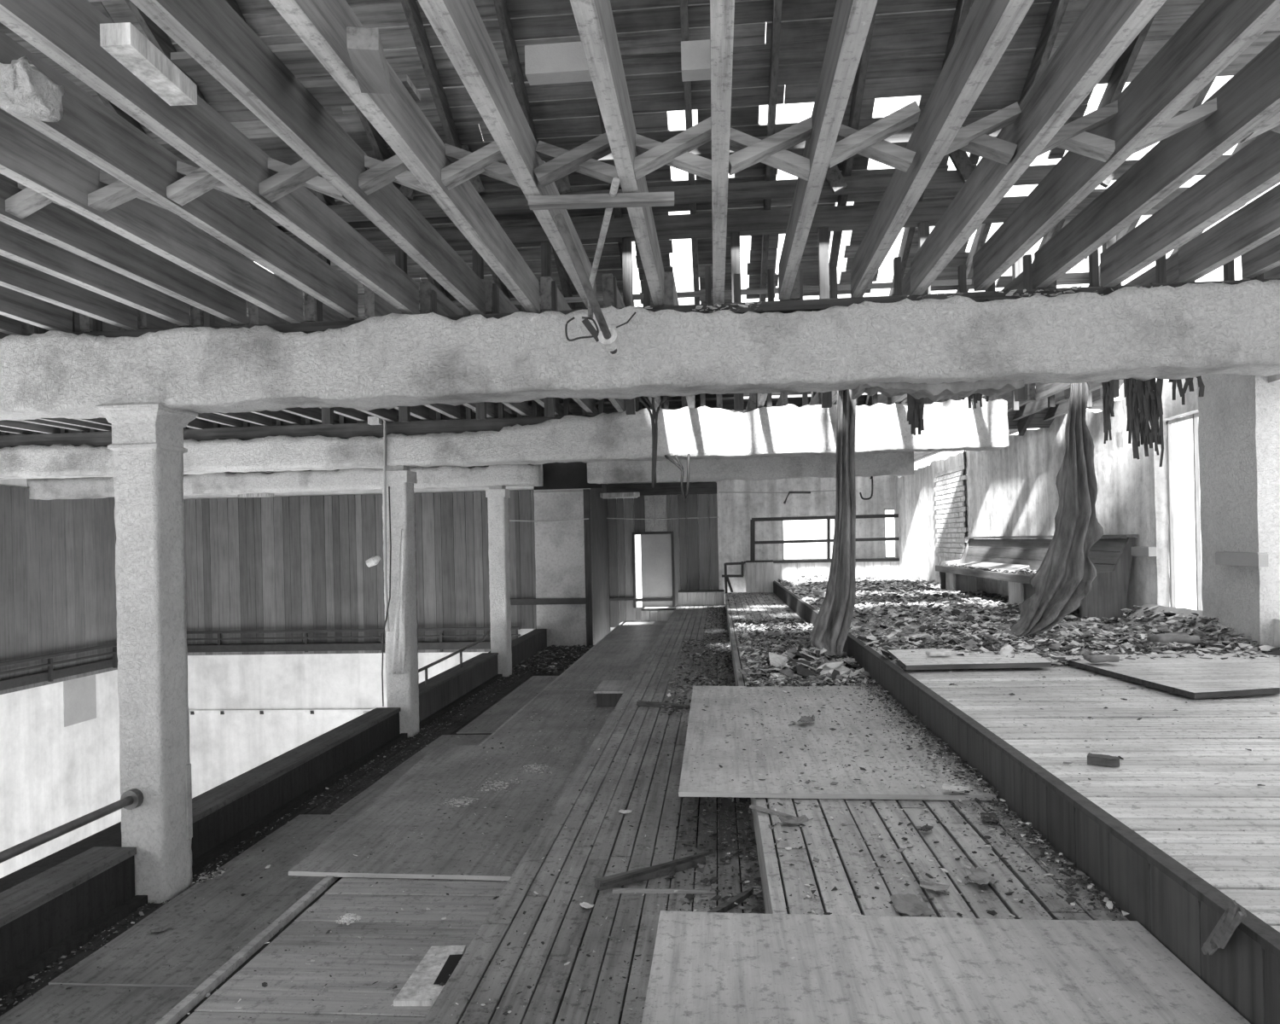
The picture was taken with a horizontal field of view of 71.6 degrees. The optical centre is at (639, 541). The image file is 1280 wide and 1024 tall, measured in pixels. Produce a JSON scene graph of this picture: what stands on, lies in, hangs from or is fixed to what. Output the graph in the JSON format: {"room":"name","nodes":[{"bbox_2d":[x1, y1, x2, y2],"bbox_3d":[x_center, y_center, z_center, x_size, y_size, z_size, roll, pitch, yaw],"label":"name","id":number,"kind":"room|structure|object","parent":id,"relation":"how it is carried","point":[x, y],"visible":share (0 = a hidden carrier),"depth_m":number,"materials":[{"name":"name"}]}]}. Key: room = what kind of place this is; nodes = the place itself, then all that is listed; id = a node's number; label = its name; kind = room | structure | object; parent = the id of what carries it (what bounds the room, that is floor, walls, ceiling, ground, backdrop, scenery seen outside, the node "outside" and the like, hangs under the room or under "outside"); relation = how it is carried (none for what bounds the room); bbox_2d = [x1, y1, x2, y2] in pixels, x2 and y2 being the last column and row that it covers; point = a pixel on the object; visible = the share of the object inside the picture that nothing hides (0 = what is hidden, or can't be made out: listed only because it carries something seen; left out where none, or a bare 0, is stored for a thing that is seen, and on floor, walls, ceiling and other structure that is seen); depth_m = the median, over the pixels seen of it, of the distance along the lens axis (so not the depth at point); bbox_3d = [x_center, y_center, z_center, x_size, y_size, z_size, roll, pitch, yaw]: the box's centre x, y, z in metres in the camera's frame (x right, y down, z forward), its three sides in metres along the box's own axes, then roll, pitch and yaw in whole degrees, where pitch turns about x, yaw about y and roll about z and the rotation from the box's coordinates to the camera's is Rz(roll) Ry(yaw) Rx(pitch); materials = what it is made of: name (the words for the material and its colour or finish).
{"room":"abandoned building interior","nodes":[
{"label":"abandoned building interior","id":0,"kind":"room"},
{"bbox_2d":[0,476,121,878],"bbox_3d":[-9.546,0.260,5.845,0.565,12.900,22.000,-1,0,5],"label":"wall","id":1,"kind":"structure","parent":0,"point":[60,718],"depth_m":13.24,"materials":[{"name":"paint"}]},
{"bbox_2d":[0,628,546,997],"bbox_3d":[-2.582,2.009,8.056,0.660,0.937,15.600,-1,0,5],"label":"wall","id":2,"kind":"structure","parent":0,"point":[51,906],"depth_m":5.27,"materials":[{"name":"paint"}]},
{"bbox_2d":[418,630,490,685],"bbox_3d":[-2.217,1.383,10.459,0.036,0.328,3.454,-1,0,5],"label":"pipe rail","id":3,"kind":"object","parent":2,"relation":"on","point":[461,650],"visible":0.84,"depth_m":10.45,"materials":[{"name":"grey metal"}]},
{"bbox_2d":[0,645,592,1016],"bbox_3d":[-1.700,2.006,8.030,1.220,0.303,15.700,-1,0,5],"label":"floor","id":4,"kind":"structure","parent":0,"point":[453,729],"depth_m":6.83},
{"bbox_2d":[0,984,194,1023],"bbox_3d":[-2.116,1.854,2.335,0.980,0.024,2.680,-1,0,5],"label":"plywood sheet","id":5,"kind":"object","parent":4,"relation":"on","point":[78,1004],"visible":0.66,"depth_m":3.54,"materials":[{"name":"wood"}]},
{"bbox_2d":[93,403,197,903],"bbox_3d":[-2.590,0.588,4.722,0.350,2.583,0.350,-1,0,5],"label":"column","id":6,"kind":"structure","parent":4,"relation":"on","point":[147,445],"depth_m":4.61,"materials":[{"name":"paint"}]},
{"bbox_2d":[0,788,144,863],"bbox_3d":[-2.803,1.334,2.539,0.100,0.098,4.170,-1,0,5],"label":"pipe rail","id":7,"kind":"object","parent":6,"relation":"attached to","point":[131,799],"visible":1,"depth_m":4.17,"materials":[{"name":"grey metal"}]},
{"bbox_2d":[48,814,354,988],"bbox_3d":[-1.910,1.849,4.836,1.000,0.023,2.300,-1,0,5],"label":"plywood sheet","id":8,"kind":"object","parent":4,"relation":"on","point":[206,940],"visible":0.44,"depth_m":4.33,"materials":[{"name":"wood"}]},
{"bbox_2d":[191,866,226,884],"bbox_3d":[-2.380,1.847,4.909,0.150,0.043,0.224,-1,0,5],"label":"flakes","id":9,"kind":"object","parent":8,"relation":"on","point":[220,869],"visible":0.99,"depth_m":4.91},
{"bbox_2d":[0,645,589,1023],"bbox_3d":[-1.607,1.840,9.180,1.246,0.039,13.008,-1,0,5],"label":"dirt strip","id":10,"kind":"object","parent":4,"relation":"on","point":[20,989],"visible":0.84,"depth_m":6.21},
{"bbox_2d":[378,465,419,737],"bbox_3d":[-2.315,0.560,8.593,0.279,2.631,0.280,-1,0,5],"label":"column","id":11,"kind":"structure","parent":4,"relation":"on","point":[402,689],"depth_m":8.48,"materials":[{"name":"paint"}]},
{"bbox_2d":[365,416,391,706],"bbox_3d":[-2.475,0.180,8.425,0.260,2.760,0.090,-1,0,5],"label":"conduit","id":12,"kind":"object","parent":11,"relation":"attached to","point":[373,561],"visible":0.92,"depth_m":8.41,"materials":[{"name":"metal"}]},
{"bbox_2d":[391,528,405,674],"bbox_3d":[-2.295,0.563,8.404,0.154,1.386,0.073,-1,0,0],"label":"draped cloth","id":13,"kind":"object","parent":11,"relation":"hanging from","point":[398,648],"visible":1,"depth_m":8.40,"materials":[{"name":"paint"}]},
{"bbox_2d":[331,734,489,814],"bbox_3d":[-1.602,1.847,7.239,0.800,0.014,2.460,-1,0,5],"label":"plywood sheet","id":14,"kind":"object","parent":4,"relation":"on","point":[354,805],"visible":0.29,"depth_m":7.10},
{"bbox_2d":[485,484,511,676],"bbox_3d":[-1.951,0.532,12.345,0.282,2.670,0.278,-1,0,5],"label":"column","id":15,"kind":"structure","parent":4,"relation":"on","point":[497,505],"depth_m":12.23,"materials":[{"name":"paint"}]},
{"bbox_2d":[456,675,558,733],"bbox_3d":[-1.297,1.839,10.354,0.650,0.015,3.600,-1,0,5],"label":"plywood sheet","id":16,"kind":"object","parent":4,"relation":"on","point":[500,713],"visible":0.51,"depth_m":9.86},
{"bbox_2d":[512,644,595,674],"bbox_3d":[-1.152,1.817,13.968,1.278,0.082,3.331,-1,0,5],"label":"rubble","id":17,"kind":"object","parent":4,"relation":"on","point":[574,648],"visible":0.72,"depth_m":13.78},
{"bbox_2d":[183,462,610,798],"bbox_3d":[-4.328,2.596,15.975,8.309,8.000,6.325,-1,0,5],"label":"wall","id":18,"kind":"structure","parent":0,"point":[286,608],"depth_m":16.16,"materials":[{"name":"paint"}]},
{"bbox_2d":[237,493,273,497],"bbox_3d":[-6.858,-0.831,15.849,0.574,0.061,0.200,-1,0,5],"label":"ceiling light","id":19,"kind":"object","parent":18,"relation":"attached to","point":[244,495],"visible":0.86,"depth_m":15.76,"materials":[{"name":"plastic"}]},
{"bbox_2d":[599,492,639,498],"bbox_3d":[-0.387,-0.894,17.095,0.746,0.099,0.200,-1,0,5],"label":"ceiling light","id":20,"kind":"object","parent":18,"relation":"attached to","point":[614,495],"visible":1,"depth_m":17.00,"materials":[{"name":"plastic"}]},
{"bbox_2d":[155,620,667,1023],"bbox_3d":[-0.543,1.704,8.620,1.022,0.357,17.076,-1,0,5],"label":"floor","id":21,"kind":"structure","parent":0,"point":[276,1003],"depth_m":3.33,"materials":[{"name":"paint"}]},
{"bbox_2d":[393,945,465,1006],"bbox_3d":[-0.718,1.524,3.132,0.162,0.021,0.409,-1,0,5],"label":"board offcut","id":22,"kind":"object","parent":21,"relation":"on","point":[428,976],"visible":0.88,"depth_m":3.09,"materials":[{"name":"wood"}]},
{"bbox_2d":[288,744,590,880],"bbox_3d":[-1.001,1.528,5.334,1.260,0.024,2.590,-1,0,5],"label":"plywood sheet","id":23,"kind":"object","parent":21,"relation":"on","point":[416,790],"visible":0.9,"depth_m":4.87,"materials":[{"name":"wood"}]},
{"bbox_2d":[335,762,551,925],"bbox_3d":[-1.039,1.515,4.814,0.384,0.008,2.577,-1,0,13],"label":"flakes","id":24,"kind":"object","parent":23,"relation":"on","point":[347,919],"visible":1,"depth_m":5.19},
{"bbox_2d":[482,689,614,745],"bbox_3d":[-0.622,1.524,7.851,0.940,0.017,2.470,-1,0,5],"label":"plywood sheet","id":25,"kind":"object","parent":21,"relation":"on","point":[553,732],"visible":0.78,"depth_m":7.48,"materials":[{"name":"wood"}]},
{"bbox_2d":[179,669,634,1023],"bbox_3d":[-0.736,1.509,6.494,0.942,0.012,8.001,-1,0,5],"label":"crumbs","id":26,"kind":"object","parent":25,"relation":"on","point":[264,984],"visible":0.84,"depth_m":3.76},
{"bbox_2d":[593,680,630,706],"bbox_3d":[-0.232,1.438,8.431,0.319,0.144,0.640,-1,0,5],"label":"wooden box","id":27,"kind":"object","parent":25,"relation":"on","point":[608,693],"visible":0.76,"depth_m":8.14,"materials":[{"name":"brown wood"}]},
{"bbox_2d":[544,649,649,690],"bbox_3d":[-0.368,1.519,10.785,0.940,0.017,3.380,-1,0,5],"label":"plywood sheet","id":28,"kind":"object","parent":21,"relation":"on","point":[619,661],"visible":0.73,"depth_m":10.55,"materials":[{"name":"wood"}]},
{"bbox_2d":[592,624,664,649],"bbox_3d":[-0.067,1.512,14.272,0.940,0.018,3.580,-1,0,5],"label":"plywood sheet","id":29,"kind":"object","parent":21,"relation":"on","point":[635,637],"visible":0.8,"depth_m":13.94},
{"bbox_2d":[421,604,765,1023],"bbox_3d":[0.470,1.419,8.996,0.977,0.283,18.000,-1,0,5],"label":"floor","id":30,"kind":"structure","parent":0,"point":[467,981],"depth_m":3.42,"materials":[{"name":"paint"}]},
{"bbox_2d":[451,642,764,1023],"bbox_3d":[0.300,1.280,6.697,0.930,0.011,9.007,-1,0,5],"label":"crumbs","id":31,"kind":"object","parent":30,"relation":"on","point":[573,804],"visible":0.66,"depth_m":3.37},
{"bbox_2d":[594,856,705,890],"bbox_3d":[0.050,1.274,3.424,0.478,0.033,0.048,-1,0,-29],"label":"board","id":32,"kind":"object","parent":30,"relation":"on","point":[693,864],"visible":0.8,"depth_m":3.40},
{"bbox_2d":[599,849,714,886],"bbox_3d":[0.077,1.253,3.418,0.538,0.013,0.021,-1,0,-36],"label":"lath","id":33,"kind":"object","parent":32,"relation":"on","point":[647,870],"visible":1,"depth_m":3.39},
{"bbox_2d":[636,700,689,709],"bbox_3d":[0.183,1.271,6.906,0.453,0.033,0.053,-1,0,30],"label":"board","id":34,"kind":"object","parent":30,"relation":"on","point":[639,702],"visible":0.93,"depth_m":6.89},
{"bbox_2d":[612,888,715,894],"bbox_3d":[0.087,1.282,3.257,0.376,0.013,0.021,-1,0,5],"label":"lath","id":35,"kind":"object","parent":30,"relation":"on","point":[650,891],"visible":1,"depth_m":3.25,"materials":[{"name":"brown wood"}]},
{"bbox_2d":[659,638,732,715],"bbox_3d":[0.629,1.258,8.982,0.603,0.052,5.030,-1,0,5],"label":"rubble","id":36,"kind":"object","parent":30,"relation":"on","point":[726,672],"visible":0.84,"depth_m":8.71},
{"bbox_2d":[664,605,764,913],"bbox_3d":[0.854,1.260,9.970,0.379,0.031,15.012,-1,0,5],"label":"dirt strip","id":37,"kind":"object","parent":30,"relation":"on","point":[714,879],"visible":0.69,"depth_m":3.86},
{"bbox_2d":[707,888,753,913],"bbox_3d":[0.309,1.274,3.110,0.026,0.022,0.318,-1,0,40],"label":"stick","id":38,"kind":"object","parent":30,"relation":"on","point":[725,906],"visible":0.73,"depth_m":3.12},
{"bbox_2d":[0,0,1279,475],"bbox_3d":[-2.393,-1.203,7.883,13.527,0.390,16.501,-1,0,5],"label":"ceiling","id":39,"kind":"structure","parent":0,"point":[109,249],"depth_m":3.00,"materials":[{"name":"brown wood"}]},
{"bbox_2d":[0,53,67,119],"bbox_3d":[-1.550,-1.137,2.243,0.137,0.126,0.168,-1,0,5],"label":"lump","id":40,"kind":"object","parent":39,"relation":"attached to","point":[26,89],"visible":1,"depth_m":2.20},
{"bbox_2d":[27,463,543,500],"bbox_3d":[-5.106,-0.879,12.636,7.496,0.382,0.316,-1,0,5],"label":"concrete beam","id":41,"kind":"structure","parent":39,"relation":"attached to","point":[366,479],"depth_m":12.46,"materials":[{"name":"paint"}]},
{"bbox_2d":[0,397,1008,480],"bbox_3d":[-2.929,-0.942,8.632,12.535,0.492,0.326,-1,0,5],"label":"concrete beam","id":42,"kind":"structure","parent":39,"relation":"attached to","point":[789,430],"depth_m":8.27,"materials":[{"name":"paint"}]},
{"bbox_2d":[664,453,690,498],"bbox_3d":[0.346,-0.600,8.150,0.235,0.415,0.142,-1,0,5],"label":"wires","id":43,"kind":"object","parent":42,"relation":"hanging from","point":[680,467],"visible":1,"depth_m":8.09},
{"bbox_2d":[553,213,636,354],"bbox_3d":[-0.224,-1.035,3.695,0.337,0.333,0.931,-1,0,5],"label":"light fixture","id":44,"kind":"object","parent":39,"relation":"hanging from","point":[608,337],"visible":1,"depth_m":3.78,"materials":[{"name":"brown metal"}]},
{"bbox_2d":[587,176,620,319],"bbox_3d":[-0.160,-1.131,3.542,0.043,0.168,1.300,-1,0,-7],"label":"conduit","id":45,"kind":"object","parent":39,"relation":"attached to","point":[615,182],"visible":0.83,"depth_m":3.47,"materials":[{"name":"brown metal"}]},
{"bbox_2d":[0,279,1279,421],"bbox_3d":[-2.760,-0.901,4.744,13.533,0.446,0.345,-1,0,5],"label":"concrete beam","id":46,"kind":"structure","parent":39,"relation":"attached to","point":[392,360],"depth_m":4.36,"materials":[{"name":"paint"}]},
{"bbox_2d":[638,280,1235,313],"bbox_3d":[1.817,-1.202,4.358,3.860,0.048,0.242,-1,0,5],"label":"rubble","id":47,"kind":"object","parent":46,"relation":"on","point":[1010,293],"visible":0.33,"depth_m":4.32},
{"bbox_2d":[849,379,1025,400],"bbox_3d":[1.504,-0.780,4.534,0.811,0.108,0.312,-1,0,5],"label":"insulation","id":48,"kind":"object","parent":46,"relation":"attached to","point":[919,390],"visible":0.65,"depth_m":4.40},
{"bbox_2d":[638,396,666,487],"bbox_3d":[0.085,-0.981,6.214,0.259,1.198,0.018,-1,0,5],"label":"wires","id":49,"kind":"object","parent":39,"relation":"hanging from","point":[654,415],"visible":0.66,"depth_m":6.21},
{"bbox_2d":[587,451,914,483],"bbox_3d":[1.462,-1.068,12.067,4.371,0.476,0.314,-1,0,5],"label":"concrete beam","id":50,"kind":"structure","parent":39,"relation":"attached to","point":[900,463],"depth_m":11.92,"materials":[{"name":"paint"}]},
{"bbox_2d":[809,389,855,657],"bbox_3d":[1.599,-0.299,7.173,0.558,2.396,0.266,-1,0,-37],"label":"hanging cloth","id":51,"kind":"object","parent":39,"relation":"hanging from","point":[832,624],"visible":0.87,"depth_m":7.15,"materials":[{"name":"fabric"}]},
{"bbox_2d":[907,394,924,435],"bbox_3d":[1.695,-0.958,5.474,0.560,0.602,0.073,-1,0,5],"label":"hanging shred","id":52,"kind":"object","parent":39,"relation":"hanging from","point":[916,407],"visible":0.38,"depth_m":5.47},
{"bbox_2d":[961,391,989,408],"bbox_3d":[1.884,-1.015,5.056,0.560,0.517,0.073,-1,0,5],"label":"hanging shred","id":53,"kind":"object","parent":39,"relation":"hanging from","point":[977,396],"visible":0.02,"depth_m":5.04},
{"bbox_2d":[1009,381,1103,636],"bbox_3d":[3.228,-0.345,6.911,0.759,2.156,0.227,-1,0,-10],"label":"hanging cloth","id":54,"kind":"object","parent":39,"relation":"hanging from","point":[1066,573],"visible":0.88,"depth_m":6.94,"materials":[{"name":"fabric"}]},
{"bbox_2d":[1101,380,1114,443],"bbox_3d":[3.239,-0.986,6.136,0.560,0.613,0.060,-1,0,5],"label":"hanging shred","id":55,"kind":"object","parent":39,"relation":"hanging from","point":[1108,393],"visible":0.59,"depth_m":6.14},
{"bbox_2d":[1125,378,1163,466],"bbox_3d":[3.043,-0.870,5.357,0.560,0.838,0.073,-1,0,5],"label":"hanging shred","id":56,"kind":"object","parent":39,"relation":"hanging from","point":[1143,401],"visible":0.56,"depth_m":5.35,"materials":[{"name":"fabric"}]},
{"bbox_2d":[1168,374,1204,405],"bbox_3d":[3.052,-1.030,4.955,0.560,0.519,0.073,-1,0,5],"label":"debris","id":57,"kind":"object","parent":39,"relation":"hanging from","point":[1189,381],"visible":0.18,"depth_m":4.95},
{"bbox_2d":[0,0,1279,436],"bbox_3d":[-2.796,-3.481,2.220,14.000,5.083,16.039,-1,0,5],"label":"roof","id":58,"kind":"structure","parent":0,"point":[908,44],"depth_m":6.20,"materials":[{"name":"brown wood"}]},
{"bbox_2d":[640,606,675,621],"bbox_3d":[0.394,1.393,17.419,0.660,0.238,0.930,-1,0,5],"label":"trim","id":59,"kind":"structure","parent":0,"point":[648,613],"depth_m":16.98,"materials":[{"name":"paint"}]},
{"bbox_2d":[606,475,901,631],"bbox_3d":[2.375,-0.092,18.454,6.286,4.320,0.420,-1,0,5],"label":"wall","id":60,"kind":"structure","parent":0,"point":[702,546],"depth_m":18.42,"materials":[{"name":"paint"}]},
{"bbox_2d":[631,531,674,607],"bbox_3d":[0.286,0.581,18.581,0.868,1.583,0.130,-1,0,5],"label":"door","id":61,"kind":"structure","parent":60,"relation":"in","point":[657,548],"depth_m":18.58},
{"bbox_2d":[678,589,724,605],"bbox_3d":[1.264,1.114,18.146,0.920,0.298,0.930,-1,0,5],"label":"trim","id":62,"kind":"structure","parent":60,"relation":"attached to","point":[701,596],"depth_m":17.70,"materials":[{"name":"paint"}]},
{"bbox_2d":[744,559,773,593],"bbox_3d":[2.412,0.688,17.945,0.540,0.638,0.630,-1,0,5],"label":"trim","id":63,"kind":"structure","parent":60,"relation":"attached to","point":[759,574],"depth_m":17.65,"materials":[{"name":"paint"}]},
{"bbox_2d":[744,513,899,563],"bbox_3d":[3.735,-0.054,17.844,3.282,0.946,0.051,-1,0,5],"label":"guard rail","id":64,"kind":"object","parent":63,"relation":"on","point":[753,542],"visible":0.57,"depth_m":17.84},
{"bbox_2d":[783,491,810,503],"bbox_3d":[3.198,-0.907,18.090,0.560,0.256,0.050,-1,0,5],"label":"wall bracket","id":65,"kind":"object","parent":60,"relation":"attached to","point":[784,502],"visible":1,"depth_m":18.07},
{"bbox_2d":[718,489,836,493],"bbox_3d":[2.969,-1.024,18.109,2.724,0.064,0.018,-1,0,5],"label":"cable","id":66,"kind":"object","parent":65,"relation":"attached to","point":[833,490],"visible":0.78,"depth_m":18.14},
{"bbox_2d":[781,514,835,560],"bbox_3d":[3.505,-0.078,18.391,1.131,0.941,0.050,-1,0,5],"label":"window","id":67,"kind":"structure","parent":60,"relation":"in","point":[783,559],"depth_m":18.39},
{"bbox_2d":[773,558,899,580],"bbox_3d":[3.948,0.555,18.038,2.510,0.408,0.380,-1,0,5],"label":"trim","id":68,"kind":"structure","parent":60,"relation":"attached to","point":[781,571],"depth_m":17.89,"materials":[{"name":"paint"}]},
{"bbox_2d":[465,386,1070,462],"bbox_3d":[-1.895,-1.419,14.314,14.020,0.025,9.796,-1,0,5],"label":"ceiling","id":69,"kind":"structure","parent":0,"point":[776,397],"depth_m":9.21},
{"bbox_2d":[724,592,1128,920],"bbox_3d":[1.422,1.168,8.913,0.976,0.283,18.000,-1,0,5],"label":"floor","id":70,"kind":"structure","parent":0,"point":[776,901],"depth_m":2.92,"materials":[{"name":"wood"}]},
{"bbox_2d":[721,561,744,593],"bbox_3d":[1.838,0.699,17.508,0.442,0.618,0.050,-1,0,5],"label":"guard rail","id":71,"kind":"object","parent":70,"relation":"on","point":[725,575],"visible":1,"depth_m":17.49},
{"bbox_2d":[725,593,793,624],"bbox_3d":[1.870,1.012,14.148,0.971,0.027,6.496,-1,0,5],"label":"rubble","id":72,"kind":"object","parent":70,"relation":"on","point":[746,613],"visible":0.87,"depth_m":13.79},
{"bbox_2d":[749,804,794,818],"bbox_3d":[0.516,1.044,3.421,0.021,0.011,0.232,-1,0,-42],"label":"twig","id":73,"kind":"object","parent":70,"relation":"on","point":[752,806],"visible":0.87,"depth_m":3.43,"materials":[{"name":"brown wood"}]},
{"bbox_2d":[779,814,808,824],"bbox_3d":[0.569,1.028,3.290,0.104,0.019,0.065,-1,0,-9],"label":"dry leaf","id":74,"kind":"object","parent":70,"relation":"on","point":[794,820],"visible":1,"depth_m":3.28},
{"bbox_2d":[733,616,878,686],"bbox_3d":[1.436,0.993,8.800,0.963,0.106,5.256,-1,0,5],"label":"rubble","id":75,"kind":"object","parent":70,"relation":"on","point":[775,642],"visible":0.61,"depth_m":8.34,"materials":[{"name":"stone"}]},
{"bbox_2d":[738,669,763,674],"bbox_3d":[0.839,0.984,6.721,0.157,0.035,0.242,-1,0,-12],"label":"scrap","id":76,"kind":"object","parent":75,"relation":"on","point":[748,672],"visible":0.98,"depth_m":6.74,"materials":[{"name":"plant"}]},
{"bbox_2d":[760,645,866,686],"bbox_3d":[1.363,0.950,6.976,0.848,0.243,1.573,-1,0,5],"label":"rubble heap","id":77,"kind":"object","parent":70,"relation":"on","point":[800,663],"visible":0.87,"depth_m":6.71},
{"bbox_2d":[678,685,996,800],"bbox_3d":[0.900,1.026,4.918,1.280,0.025,2.710,-1,0,5],"label":"plywood sheet","id":78,"kind":"object","parent":70,"relation":"on","point":[702,785],"visible":0.91,"depth_m":4.32,"materials":[{"name":"wood"}]},
{"bbox_2d":[797,715,814,722],"bbox_3d":[0.929,0.988,4.952,0.092,0.025,0.142,-1,0,24],"label":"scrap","id":79,"kind":"object","parent":78,"relation":"on","point":[804,718],"visible":1,"depth_m":4.97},
{"bbox_2d":[692,685,980,789],"bbox_3d":[0.925,1.012,4.937,1.244,0.014,2.604,-1,0,5],"label":"crumbs","id":80,"kind":"object","parent":78,"relation":"on","point":[784,691],"visible":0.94,"depth_m":4.51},
{"bbox_2d":[942,783,969,791],"bbox_3d":[1.266,0.985,3.559,0.103,0.015,0.066,-1,0,26],"label":"dry leaf","id":81,"kind":"object","parent":78,"relation":"on","point":[945,786],"visible":1,"depth_m":3.56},
{"bbox_2d":[889,893,934,916],"bbox_3d":[0.765,1.022,2.499,0.092,0.023,0.141,-1,0,-8],"label":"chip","id":82,"kind":"object","parent":70,"relation":"on","point":[909,904],"visible":1,"depth_m":2.50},
{"bbox_2d":[919,878,949,890],"bbox_3d":[0.878,1.023,2.647,0.082,0.016,0.052,-1,0,26],"label":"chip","id":83,"kind":"object","parent":70,"relation":"on","point":[923,883],"visible":1,"depth_m":2.65,"materials":[{"name":"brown plant"}]},
{"bbox_2d":[765,801,1118,920],"bbox_3d":[0.923,1.036,2.987,0.945,0.015,1.114,-1,0,5],"label":"crumbs","id":84,"kind":"object","parent":70,"relation":"on","point":[900,850],"visible":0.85,"depth_m":2.87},
{"bbox_2d":[641,910,1250,1023],"bbox_3d":[0.617,1.033,1.645,1.280,0.026,1.580,-1,0,5],"label":"plywood sheet","id":85,"kind":"object","parent":70,"relation":"on","point":[707,968],"visible":1,"depth_m":2.10,"materials":[{"name":"wood"}]},
{"bbox_2d":[964,865,999,884],"bbox_3d":[1.039,1.016,2.705,0.079,0.022,0.127,-1,0,5],"label":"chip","id":86,"kind":"object","parent":70,"relation":"on","point":[979,875],"visible":1,"depth_m":2.71,"materials":[{"name":"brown plant"}]},
{"bbox_2d":[844,680,1129,919],"bbox_3d":[1.370,0.997,4.348,0.261,0.051,3.914,-1,0,5],"label":"debris","id":87,"kind":"object","parent":70,"relation":"on","point":[1071,881],"visible":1,"depth_m":3.19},
{"bbox_2d":[980,812,999,822],"bbox_3d":[1.289,1.015,3.270,0.065,0.016,0.106,-1,0,5],"label":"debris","id":88,"kind":"object","parent":70,"relation":"on","point":[991,815],"visible":0.94,"depth_m":3.27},
{"bbox_2d":[773,580,1279,1023],"bbox_3d":[3.167,0.906,9.012,2.524,0.270,18.500,-1,0,5],"label":"raised platform","id":89,"kind":"structure","parent":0,"point":[1119,826],"depth_m":3.05,"materials":[{"name":"wood"}]},
{"bbox_2d":[887,647,1051,669],"bbox_3d":[2.178,0.762,5.874,1.005,0.034,0.909,-1,0,5],"label":"sheet","id":90,"kind":"object","parent":89,"relation":"on","point":[914,660],"visible":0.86,"depth_m":5.60,"materials":[{"name":"wood"}]},
{"bbox_2d":[925,650,951,656],"bbox_3d":[1.953,0.727,5.808,0.149,0.035,0.101,-1,0,5],"label":"chunk","id":91,"kind":"object","parent":90,"relation":"on","point":[931,653],"visible":1,"depth_m":5.76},
{"bbox_2d":[778,573,1279,668],"bbox_3d":[3.364,0.665,11.544,2.496,0.266,12.082,-1,0,5],"label":"rubble","id":92,"kind":"object","parent":89,"relation":"on","point":[1002,636],"visible":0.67,"depth_m":7.14,"materials":[{"name":"stone"}]},
{"bbox_2d":[1146,631,1201,643],"bbox_3d":[3.561,0.644,5.929,0.278,0.067,0.192,-1,0,5],"label":"chunk","id":93,"kind":"object","parent":92,"relation":"on","point":[1187,637],"visible":1,"depth_m":5.85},
{"bbox_2d":[1192,641,1231,651],"bbox_3d":[4.031,0.712,6.609,0.128,0.031,1.541,-1,0,11],"label":"board","id":94,"kind":"object","parent":92,"relation":"on","point":[1211,644],"visible":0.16,"depth_m":6.00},
{"bbox_2d":[935,534,1138,622],"bbox_3d":[4.237,0.344,10.123,0.530,0.815,4.980,-1,0,5],"label":"bench","id":95,"kind":"object","parent":89,"relation":"on","point":[1108,595],"visible":0.68,"depth_m":9.43,"materials":[{"name":"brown wood"}]},
{"bbox_2d":[942,563,1036,575],"bbox_3d":[4.193,0.317,10.174,0.417,0.053,4.642,-1,0,5],"label":"rubble","id":96,"kind":"object","parent":95,"relation":"on","point":[1021,571],"visible":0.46,"depth_m":9.99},
{"bbox_2d":[958,561,1029,572],"bbox_3d":[4.252,0.296,10.774,0.218,0.083,2.201,-1,0,6],"label":"board","id":97,"kind":"object","parent":95,"relation":"on","point":[1009,567],"visible":0.93,"depth_m":10.47,"materials":[{"name":"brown wood"}]},
{"bbox_2d":[1087,752,1119,767],"bbox_3d":[1.683,0.793,3.223,0.102,0.033,0.053,-1,0,34],"label":"chunk","id":98,"kind":"object","parent":89,"relation":"on","point":[1092,759],"visible":1,"depth_m":3.21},
{"bbox_2d":[927,668,1279,864],"bbox_3d":[2.697,0.781,3.852,2.362,0.012,3.680,-1,0,5],"label":"crumbs","id":99,"kind":"object","parent":89,"relation":"on","point":[1044,677],"visible":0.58,"depth_m":4.03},
{"bbox_2d":[1052,652,1279,698],"bbox_3d":[3.346,0.745,5.054,1.444,0.034,1.476,-1,0,5],"label":"sheet","id":100,"kind":"object","parent":89,"relation":"on","point":[1191,676],"visible":0.99,"depth_m":4.99,"materials":[{"name":"wood"}]},
{"bbox_2d":[1082,653,1118,662],"bbox_3d":[2.792,0.704,5.377,0.165,0.040,0.121,-1,0,5],"label":"chunk","id":101,"kind":"object","parent":100,"relation":"on","point":[1093,657],"visible":1,"depth_m":5.33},
{"bbox_2d":[1201,900,1247,954],"bbox_3d":[1.251,0.831,1.885,0.050,0.209,0.273,-1,0,20],"label":"board","id":102,"kind":"object","parent":89,"relation":"attached to","point":[1233,916],"visible":1,"depth_m":1.85,"materials":[{"name":"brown wood"}]},
{"bbox_2d":[893,373,1279,651],"bbox_3d":[4.167,-2.759,5.911,0.446,7.466,24.506,-1,0,5],"label":"wall","id":103,"kind":"structure","parent":0,"point":[1011,490],"depth_m":7.44,"materials":[{"name":"paint"}]},
{"bbox_2d":[1166,413,1202,610],"bbox_3d":[4.345,-0.174,6.916,0.030,1.646,0.838,-1,0,5],"label":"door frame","id":104,"kind":"structure","parent":103,"relation":"in","point":[1195,416],"depth_m":7.07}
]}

